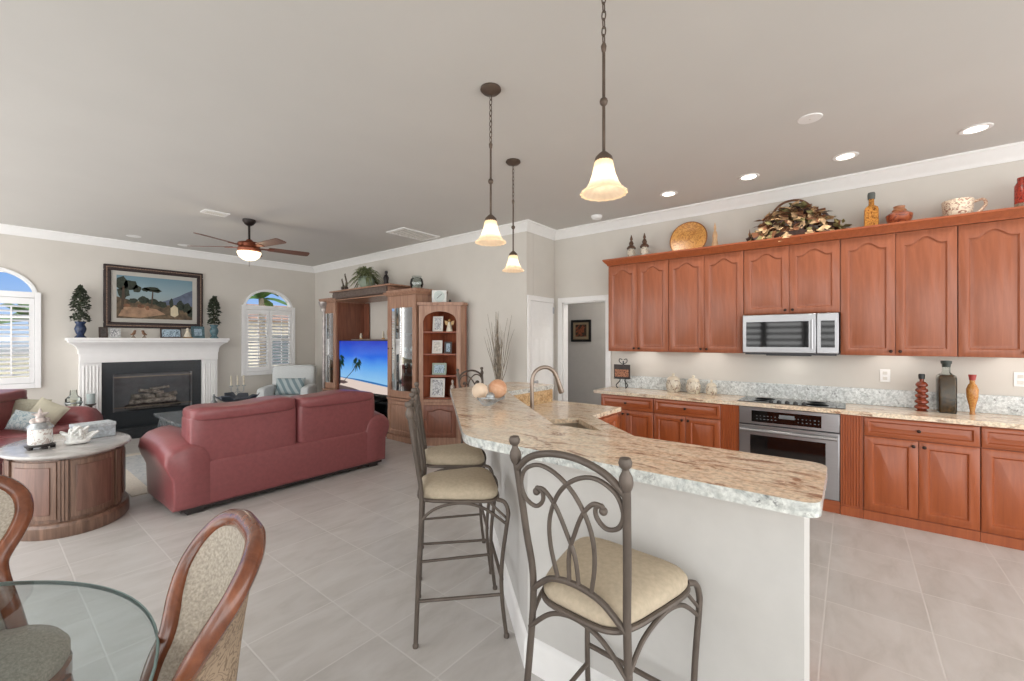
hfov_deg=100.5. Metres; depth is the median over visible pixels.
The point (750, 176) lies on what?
recessed light
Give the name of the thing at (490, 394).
ball
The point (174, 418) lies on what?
coffee table
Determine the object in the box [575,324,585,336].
print
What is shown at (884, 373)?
socket plate
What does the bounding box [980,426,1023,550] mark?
base cabinet
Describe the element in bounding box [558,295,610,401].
trim
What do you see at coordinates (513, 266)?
pendant light
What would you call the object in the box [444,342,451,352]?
photo frame
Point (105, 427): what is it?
box
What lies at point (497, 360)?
dried branches
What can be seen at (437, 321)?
photo
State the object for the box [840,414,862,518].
panel
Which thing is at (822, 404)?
cooktop
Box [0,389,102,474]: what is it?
leather sofa
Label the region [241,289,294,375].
window
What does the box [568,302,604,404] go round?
wall
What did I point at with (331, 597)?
floor
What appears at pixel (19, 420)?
throw pillow
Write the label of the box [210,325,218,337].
pot
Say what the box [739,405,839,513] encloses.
wall oven
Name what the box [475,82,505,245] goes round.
pendant light
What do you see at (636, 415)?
base cabinet
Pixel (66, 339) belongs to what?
shelf
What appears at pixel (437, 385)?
photo
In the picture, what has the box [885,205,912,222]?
urn
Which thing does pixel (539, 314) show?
door
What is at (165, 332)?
photo
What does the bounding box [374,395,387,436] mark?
media console
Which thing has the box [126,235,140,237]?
recessed light
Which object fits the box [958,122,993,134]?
recessed light
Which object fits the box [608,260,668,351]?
upper cabinet
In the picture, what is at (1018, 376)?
socket plate
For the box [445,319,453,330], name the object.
angel figurine
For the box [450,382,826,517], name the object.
countertop
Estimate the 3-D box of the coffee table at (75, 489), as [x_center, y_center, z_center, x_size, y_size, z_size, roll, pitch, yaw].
[-3.783,1.183,3.630,1.154,0.634,0.836,0,0,38]
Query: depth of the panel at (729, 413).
4.22 m
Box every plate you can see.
[670,221,706,250]
[880,369,889,381]
[1014,372,1023,386]
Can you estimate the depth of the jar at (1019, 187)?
3.26 m
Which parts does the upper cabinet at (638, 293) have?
door, door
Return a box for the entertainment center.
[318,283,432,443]
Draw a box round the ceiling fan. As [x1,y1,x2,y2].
[193,218,309,260]
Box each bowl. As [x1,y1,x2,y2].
[215,392,259,401]
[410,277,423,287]
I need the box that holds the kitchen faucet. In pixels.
[529,365,563,409]
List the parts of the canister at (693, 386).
lid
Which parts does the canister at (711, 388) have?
lid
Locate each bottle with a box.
[864,192,878,225]
[914,374,928,411]
[936,360,956,413]
[966,374,978,414]
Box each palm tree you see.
[0,303,28,323]
[249,292,286,363]
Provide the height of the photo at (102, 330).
0.123 m
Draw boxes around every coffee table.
[0,432,131,540]
[154,410,182,427]
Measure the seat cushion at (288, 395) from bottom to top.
0.160 m
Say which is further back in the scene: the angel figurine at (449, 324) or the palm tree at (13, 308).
the palm tree at (13, 308)
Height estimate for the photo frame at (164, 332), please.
0.161 m
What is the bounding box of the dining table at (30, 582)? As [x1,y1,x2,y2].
[0,580,159,680]
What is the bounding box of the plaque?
[614,364,629,377]
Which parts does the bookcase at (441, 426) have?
panel, shelf, shelf, shelf, shelf, door, frame, cornice, panel, panel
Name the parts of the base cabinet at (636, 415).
door, drawer, door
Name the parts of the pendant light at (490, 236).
lamp shade, rod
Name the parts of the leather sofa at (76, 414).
arm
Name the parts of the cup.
handle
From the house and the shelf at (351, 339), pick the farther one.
the house
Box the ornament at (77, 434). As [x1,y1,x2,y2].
[59,426,98,444]
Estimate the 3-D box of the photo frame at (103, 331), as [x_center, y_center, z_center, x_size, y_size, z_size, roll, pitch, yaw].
[-6.115,-0.121,6.371,0.066,0.161,0.100,0,0,38]
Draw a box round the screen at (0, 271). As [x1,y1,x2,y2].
[0,271,28,317]
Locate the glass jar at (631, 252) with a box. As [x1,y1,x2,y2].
[627,235,635,256]
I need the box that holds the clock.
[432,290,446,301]
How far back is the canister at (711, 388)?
4.63 m
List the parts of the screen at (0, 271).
rail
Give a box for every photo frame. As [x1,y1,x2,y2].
[98,327,107,337]
[108,328,120,337]
[160,328,181,337]
[191,326,204,337]
[430,378,444,396]
[432,340,442,352]
[432,363,446,374]
[433,316,442,330]
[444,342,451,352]
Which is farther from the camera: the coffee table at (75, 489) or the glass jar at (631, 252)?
the glass jar at (631, 252)
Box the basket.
[766,229,818,238]
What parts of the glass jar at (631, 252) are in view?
lid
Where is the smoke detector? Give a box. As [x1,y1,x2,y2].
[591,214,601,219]
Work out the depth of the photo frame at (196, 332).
7.32 m
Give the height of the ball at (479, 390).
0.112 m
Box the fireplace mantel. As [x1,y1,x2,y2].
[65,338,229,438]
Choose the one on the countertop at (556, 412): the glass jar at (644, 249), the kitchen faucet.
the kitchen faucet
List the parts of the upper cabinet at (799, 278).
door, door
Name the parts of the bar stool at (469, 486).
rail, leg, leg, seat frame, seat, leg, leg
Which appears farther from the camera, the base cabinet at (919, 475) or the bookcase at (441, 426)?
the bookcase at (441, 426)
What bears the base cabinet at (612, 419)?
on the floor
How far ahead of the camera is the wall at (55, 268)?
6.48 m
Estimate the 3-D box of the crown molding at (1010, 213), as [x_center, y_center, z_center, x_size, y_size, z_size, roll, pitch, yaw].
[2.719,-0.954,4.197,3.818,0.077,0.362,0,0,38]
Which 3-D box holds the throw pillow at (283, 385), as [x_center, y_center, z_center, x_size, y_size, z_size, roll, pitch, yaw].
[-4.091,0.845,7.861,0.506,0.297,0.177,0,0,-17]
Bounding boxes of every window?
[0,267,40,388]
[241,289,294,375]
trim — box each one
[0,141,1023,272]
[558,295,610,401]
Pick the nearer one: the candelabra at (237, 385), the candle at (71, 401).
the candle at (71, 401)
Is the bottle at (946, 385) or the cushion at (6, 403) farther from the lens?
the cushion at (6, 403)
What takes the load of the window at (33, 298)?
in the wall at (55, 268)
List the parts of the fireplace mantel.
cornice, brass rail, brass rail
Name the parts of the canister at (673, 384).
lid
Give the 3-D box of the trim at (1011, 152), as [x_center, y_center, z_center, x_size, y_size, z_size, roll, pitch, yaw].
[-0.305,-1.491,5.646,13.989,0.118,5.050,0,0,12]
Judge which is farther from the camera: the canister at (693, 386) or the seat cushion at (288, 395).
the seat cushion at (288, 395)
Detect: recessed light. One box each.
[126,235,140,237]
[660,191,677,196]
[738,173,759,180]
[832,152,858,160]
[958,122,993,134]
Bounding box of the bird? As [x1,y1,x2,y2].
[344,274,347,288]
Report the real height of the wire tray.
0.058 m
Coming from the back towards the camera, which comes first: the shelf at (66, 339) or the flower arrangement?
the shelf at (66, 339)
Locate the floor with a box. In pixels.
[9,437,1023,680]
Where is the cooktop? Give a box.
[737,396,845,408]
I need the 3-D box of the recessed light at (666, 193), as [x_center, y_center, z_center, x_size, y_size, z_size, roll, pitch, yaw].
[1.653,-1.546,4.497,0.180,0.005,0.180,0,0,38]
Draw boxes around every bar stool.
[404,392,509,648]
[411,382,493,579]
[456,367,483,442]
[509,435,702,680]
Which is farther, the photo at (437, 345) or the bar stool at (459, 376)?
the photo at (437, 345)
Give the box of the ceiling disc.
[797,113,822,123]
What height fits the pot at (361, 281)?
0.220 m
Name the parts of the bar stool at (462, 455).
leg, leg, seat, seat frame, leg, leg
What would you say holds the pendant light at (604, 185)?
hanging from the ceiling
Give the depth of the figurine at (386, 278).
6.72 m
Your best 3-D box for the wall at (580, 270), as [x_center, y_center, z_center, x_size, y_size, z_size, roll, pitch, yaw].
[3.355,-0.025,4.002,6.918,3.050,0.120,0,0,38]
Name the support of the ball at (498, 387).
in the wire tray
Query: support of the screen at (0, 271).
on the ground
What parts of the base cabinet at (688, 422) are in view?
door, drawer, door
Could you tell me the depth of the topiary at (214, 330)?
7.45 m
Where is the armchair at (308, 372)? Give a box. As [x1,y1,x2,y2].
[256,365,316,397]
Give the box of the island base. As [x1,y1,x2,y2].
[482,449,809,680]
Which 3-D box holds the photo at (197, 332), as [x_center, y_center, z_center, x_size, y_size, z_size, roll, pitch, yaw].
[-5.399,-0.141,7.322,0.025,0.120,0.110,0,0,38]
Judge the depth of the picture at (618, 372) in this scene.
5.28 m
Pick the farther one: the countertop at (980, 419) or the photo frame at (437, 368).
the photo frame at (437, 368)
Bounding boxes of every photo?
[100,328,105,335]
[110,329,118,335]
[162,329,179,336]
[194,329,201,335]
[432,380,442,394]
[434,318,440,329]
[434,342,440,351]
[434,365,444,372]
[446,343,449,351]
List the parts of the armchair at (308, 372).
arm, backrest, arm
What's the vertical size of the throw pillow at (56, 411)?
0.389 m
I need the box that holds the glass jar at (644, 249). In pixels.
[640,233,648,254]
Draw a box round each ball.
[472,383,487,397]
[486,392,494,400]
[488,379,506,397]
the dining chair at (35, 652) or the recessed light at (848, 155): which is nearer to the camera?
the dining chair at (35, 652)
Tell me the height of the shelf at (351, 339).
0.025 m
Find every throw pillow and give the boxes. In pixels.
[4,410,37,430]
[11,399,51,415]
[29,397,70,425]
[275,378,305,394]
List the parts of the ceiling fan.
blade, blade, motor, lamp shade, blade, blade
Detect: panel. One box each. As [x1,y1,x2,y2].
[721,404,738,450]
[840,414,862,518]
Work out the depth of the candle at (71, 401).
6.00 m
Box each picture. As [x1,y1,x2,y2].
[571,320,590,341]
[615,369,628,376]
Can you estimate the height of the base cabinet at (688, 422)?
0.868 m
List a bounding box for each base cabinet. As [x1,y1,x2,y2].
[598,413,617,427]
[601,394,653,438]
[654,398,720,447]
[863,416,979,541]
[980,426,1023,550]
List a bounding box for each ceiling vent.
[200,209,229,216]
[386,227,439,240]
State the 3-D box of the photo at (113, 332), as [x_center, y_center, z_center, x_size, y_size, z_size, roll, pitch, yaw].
[-6.029,-0.116,6.463,0.024,0.114,0.104,0,0,38]
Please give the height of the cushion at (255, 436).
0.465 m
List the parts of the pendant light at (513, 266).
lamp shade, rod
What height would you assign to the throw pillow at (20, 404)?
0.336 m
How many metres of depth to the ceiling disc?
2.96 m
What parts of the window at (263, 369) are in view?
shutter frame, tilt rod, shutter frame, tilt rod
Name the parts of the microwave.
door, handle, control panel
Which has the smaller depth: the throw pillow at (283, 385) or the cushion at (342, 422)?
the cushion at (342, 422)
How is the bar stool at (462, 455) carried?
on the floor
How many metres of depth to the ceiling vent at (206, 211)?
5.16 m
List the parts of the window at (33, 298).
tilt rod, shutter frame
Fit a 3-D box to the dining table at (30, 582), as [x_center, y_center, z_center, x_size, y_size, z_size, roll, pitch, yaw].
[-1.494,1.132,0.579,1.564,0.736,1.564,0,0,38]
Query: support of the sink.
in the countertop at (556, 412)
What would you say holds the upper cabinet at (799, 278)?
attached to the wall at (580, 270)
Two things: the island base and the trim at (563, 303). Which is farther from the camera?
the trim at (563, 303)
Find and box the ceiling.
[0,0,1023,265]
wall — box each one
[0,234,314,405]
[315,231,532,396]
[533,234,553,400]
[554,160,1023,400]
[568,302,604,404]
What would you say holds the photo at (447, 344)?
attached to the photo frame at (447, 345)
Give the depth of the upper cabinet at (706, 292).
4.54 m
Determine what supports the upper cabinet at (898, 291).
attached to the wall at (580, 270)
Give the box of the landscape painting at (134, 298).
[103,264,202,328]
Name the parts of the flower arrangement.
basket handle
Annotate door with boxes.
[527,295,553,383]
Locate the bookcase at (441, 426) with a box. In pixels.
[417,302,467,445]
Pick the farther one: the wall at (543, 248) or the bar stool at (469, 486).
the wall at (543, 248)
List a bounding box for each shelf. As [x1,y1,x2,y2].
[65,338,229,340]
[351,339,386,339]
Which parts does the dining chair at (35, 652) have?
rail, seat, seat rail, leg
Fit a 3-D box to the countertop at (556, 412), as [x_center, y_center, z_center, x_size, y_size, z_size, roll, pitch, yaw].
[0.607,0.613,2.830,1.155,0.036,2.824,0,0,-13]
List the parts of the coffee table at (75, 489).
door panel, door, door, door panel, door, door panel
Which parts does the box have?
lid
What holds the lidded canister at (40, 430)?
on the coffee table at (75, 489)
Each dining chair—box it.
[0,475,73,680]
[139,509,265,680]
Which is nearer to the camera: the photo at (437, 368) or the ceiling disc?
the ceiling disc
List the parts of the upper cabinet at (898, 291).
door, door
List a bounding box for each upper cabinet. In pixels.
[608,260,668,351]
[669,251,743,352]
[744,240,839,315]
[840,226,956,356]
[957,218,1023,357]
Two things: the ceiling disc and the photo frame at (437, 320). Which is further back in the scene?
the photo frame at (437, 320)
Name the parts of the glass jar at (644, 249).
lid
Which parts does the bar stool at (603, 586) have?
leg, rail, rail, leg, seat, seat frame, leg, leg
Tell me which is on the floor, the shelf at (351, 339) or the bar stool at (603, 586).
the bar stool at (603, 586)
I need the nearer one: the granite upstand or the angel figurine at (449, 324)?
the granite upstand
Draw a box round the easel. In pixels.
[614,358,630,388]
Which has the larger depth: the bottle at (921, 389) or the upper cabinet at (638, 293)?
the upper cabinet at (638, 293)
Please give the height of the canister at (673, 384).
0.217 m
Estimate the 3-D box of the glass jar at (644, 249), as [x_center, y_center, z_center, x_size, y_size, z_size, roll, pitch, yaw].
[1.592,-1.117,5.120,0.110,0.352,0.110,0,0,10]
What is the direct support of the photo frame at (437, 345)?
on the bookcase at (441, 426)
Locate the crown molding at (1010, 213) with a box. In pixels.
[602,206,1023,266]
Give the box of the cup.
[941,197,987,215]
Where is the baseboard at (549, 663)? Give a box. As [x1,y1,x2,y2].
[482,503,614,680]
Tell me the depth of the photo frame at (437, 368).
6.20 m
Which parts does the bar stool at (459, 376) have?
leg, rail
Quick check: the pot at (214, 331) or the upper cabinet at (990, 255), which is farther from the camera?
the pot at (214, 331)
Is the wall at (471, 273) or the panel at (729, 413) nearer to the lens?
the panel at (729, 413)
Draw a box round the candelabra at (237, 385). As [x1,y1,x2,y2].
[229,375,245,393]
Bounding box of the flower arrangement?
[746,199,851,241]
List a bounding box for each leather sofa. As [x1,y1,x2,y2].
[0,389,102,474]
[138,389,389,514]
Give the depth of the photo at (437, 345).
6.20 m
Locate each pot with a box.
[74,321,86,337]
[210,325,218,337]
[358,276,374,286]
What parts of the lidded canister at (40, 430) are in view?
lid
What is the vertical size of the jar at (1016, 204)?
0.110 m
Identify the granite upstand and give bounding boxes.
[619,376,1023,415]
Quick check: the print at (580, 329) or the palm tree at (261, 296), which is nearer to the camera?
the print at (580, 329)
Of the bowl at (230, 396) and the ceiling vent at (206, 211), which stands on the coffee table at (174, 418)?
the bowl at (230, 396)
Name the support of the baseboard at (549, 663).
attached to the island base
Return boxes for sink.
[555,423,589,429]
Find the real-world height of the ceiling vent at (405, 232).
0.014 m
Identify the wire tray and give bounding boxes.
[476,395,504,405]
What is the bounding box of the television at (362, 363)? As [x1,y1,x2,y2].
[339,340,387,401]
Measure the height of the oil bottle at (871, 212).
0.386 m
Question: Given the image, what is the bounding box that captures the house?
[25,304,287,366]
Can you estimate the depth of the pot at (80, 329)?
6.14 m
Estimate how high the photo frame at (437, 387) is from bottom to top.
0.270 m
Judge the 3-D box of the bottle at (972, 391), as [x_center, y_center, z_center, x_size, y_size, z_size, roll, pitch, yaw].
[3.699,0.433,3.423,0.071,0.322,0.072,0,0,38]
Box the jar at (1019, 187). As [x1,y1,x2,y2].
[1014,176,1023,206]
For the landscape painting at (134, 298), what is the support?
attached to the wall at (55, 268)
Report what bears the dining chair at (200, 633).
on the floor
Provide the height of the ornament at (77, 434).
0.153 m
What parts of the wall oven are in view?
handle, control panel, panel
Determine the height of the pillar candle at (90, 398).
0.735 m
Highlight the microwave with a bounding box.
[743,312,839,355]
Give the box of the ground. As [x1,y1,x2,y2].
[0,355,28,377]
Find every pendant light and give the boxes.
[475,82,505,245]
[502,158,523,272]
[580,0,627,201]
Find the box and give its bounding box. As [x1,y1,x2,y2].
[69,420,115,437]
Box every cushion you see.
[0,397,27,429]
[0,422,80,438]
[181,407,295,459]
[280,394,299,396]
[295,398,374,442]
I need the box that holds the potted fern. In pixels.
[347,266,383,287]
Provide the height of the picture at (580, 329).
0.370 m
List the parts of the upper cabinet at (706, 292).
door, door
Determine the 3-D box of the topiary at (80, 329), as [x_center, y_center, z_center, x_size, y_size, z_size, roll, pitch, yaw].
[-6.267,-0.430,6.175,0.250,0.780,0.269,0,0,38]
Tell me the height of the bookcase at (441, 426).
2.045 m
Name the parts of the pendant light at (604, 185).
lamp shade, rod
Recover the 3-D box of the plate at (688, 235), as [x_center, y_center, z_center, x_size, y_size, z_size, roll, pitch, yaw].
[2.013,-1.147,4.854,0.412,0.418,0.116,0,0,38]
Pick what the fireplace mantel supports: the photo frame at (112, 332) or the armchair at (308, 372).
the photo frame at (112, 332)
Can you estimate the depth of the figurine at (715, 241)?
4.61 m
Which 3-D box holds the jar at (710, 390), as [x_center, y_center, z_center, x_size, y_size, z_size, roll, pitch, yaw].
[2.188,0.548,4.672,0.120,0.094,0.120,0,0,16]
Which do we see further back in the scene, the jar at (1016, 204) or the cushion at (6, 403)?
the cushion at (6, 403)
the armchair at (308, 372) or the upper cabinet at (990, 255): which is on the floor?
the armchair at (308, 372)
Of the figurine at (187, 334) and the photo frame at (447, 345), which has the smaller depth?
the photo frame at (447, 345)
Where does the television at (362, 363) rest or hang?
on the media console
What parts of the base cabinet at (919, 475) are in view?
door, drawer, door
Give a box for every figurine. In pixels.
[182,328,192,337]
[383,271,388,283]
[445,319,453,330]
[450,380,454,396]
[712,224,717,245]
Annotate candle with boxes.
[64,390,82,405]
[70,400,76,405]
[85,393,95,406]
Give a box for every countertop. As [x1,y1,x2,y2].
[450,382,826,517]
[534,400,632,435]
[593,386,1023,429]
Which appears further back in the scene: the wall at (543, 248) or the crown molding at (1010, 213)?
the wall at (543, 248)
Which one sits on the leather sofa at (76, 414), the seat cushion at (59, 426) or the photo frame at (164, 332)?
the seat cushion at (59, 426)
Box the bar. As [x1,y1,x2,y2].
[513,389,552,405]
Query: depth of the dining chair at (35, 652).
1.45 m
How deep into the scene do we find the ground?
31.95 m
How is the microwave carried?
attached to the upper cabinet at (799, 278)
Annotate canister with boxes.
[23,408,55,450]
[666,373,680,392]
[686,375,700,393]
[706,380,717,394]
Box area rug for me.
[125,452,147,496]
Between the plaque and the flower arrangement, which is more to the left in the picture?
the plaque
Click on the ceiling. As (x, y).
(332, 126)
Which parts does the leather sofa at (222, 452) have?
arm, frame, arm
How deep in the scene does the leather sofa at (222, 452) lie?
4.07 m
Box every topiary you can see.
[68,284,91,337]
[207,295,221,337]
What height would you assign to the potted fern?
0.404 m
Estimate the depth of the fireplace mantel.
6.77 m

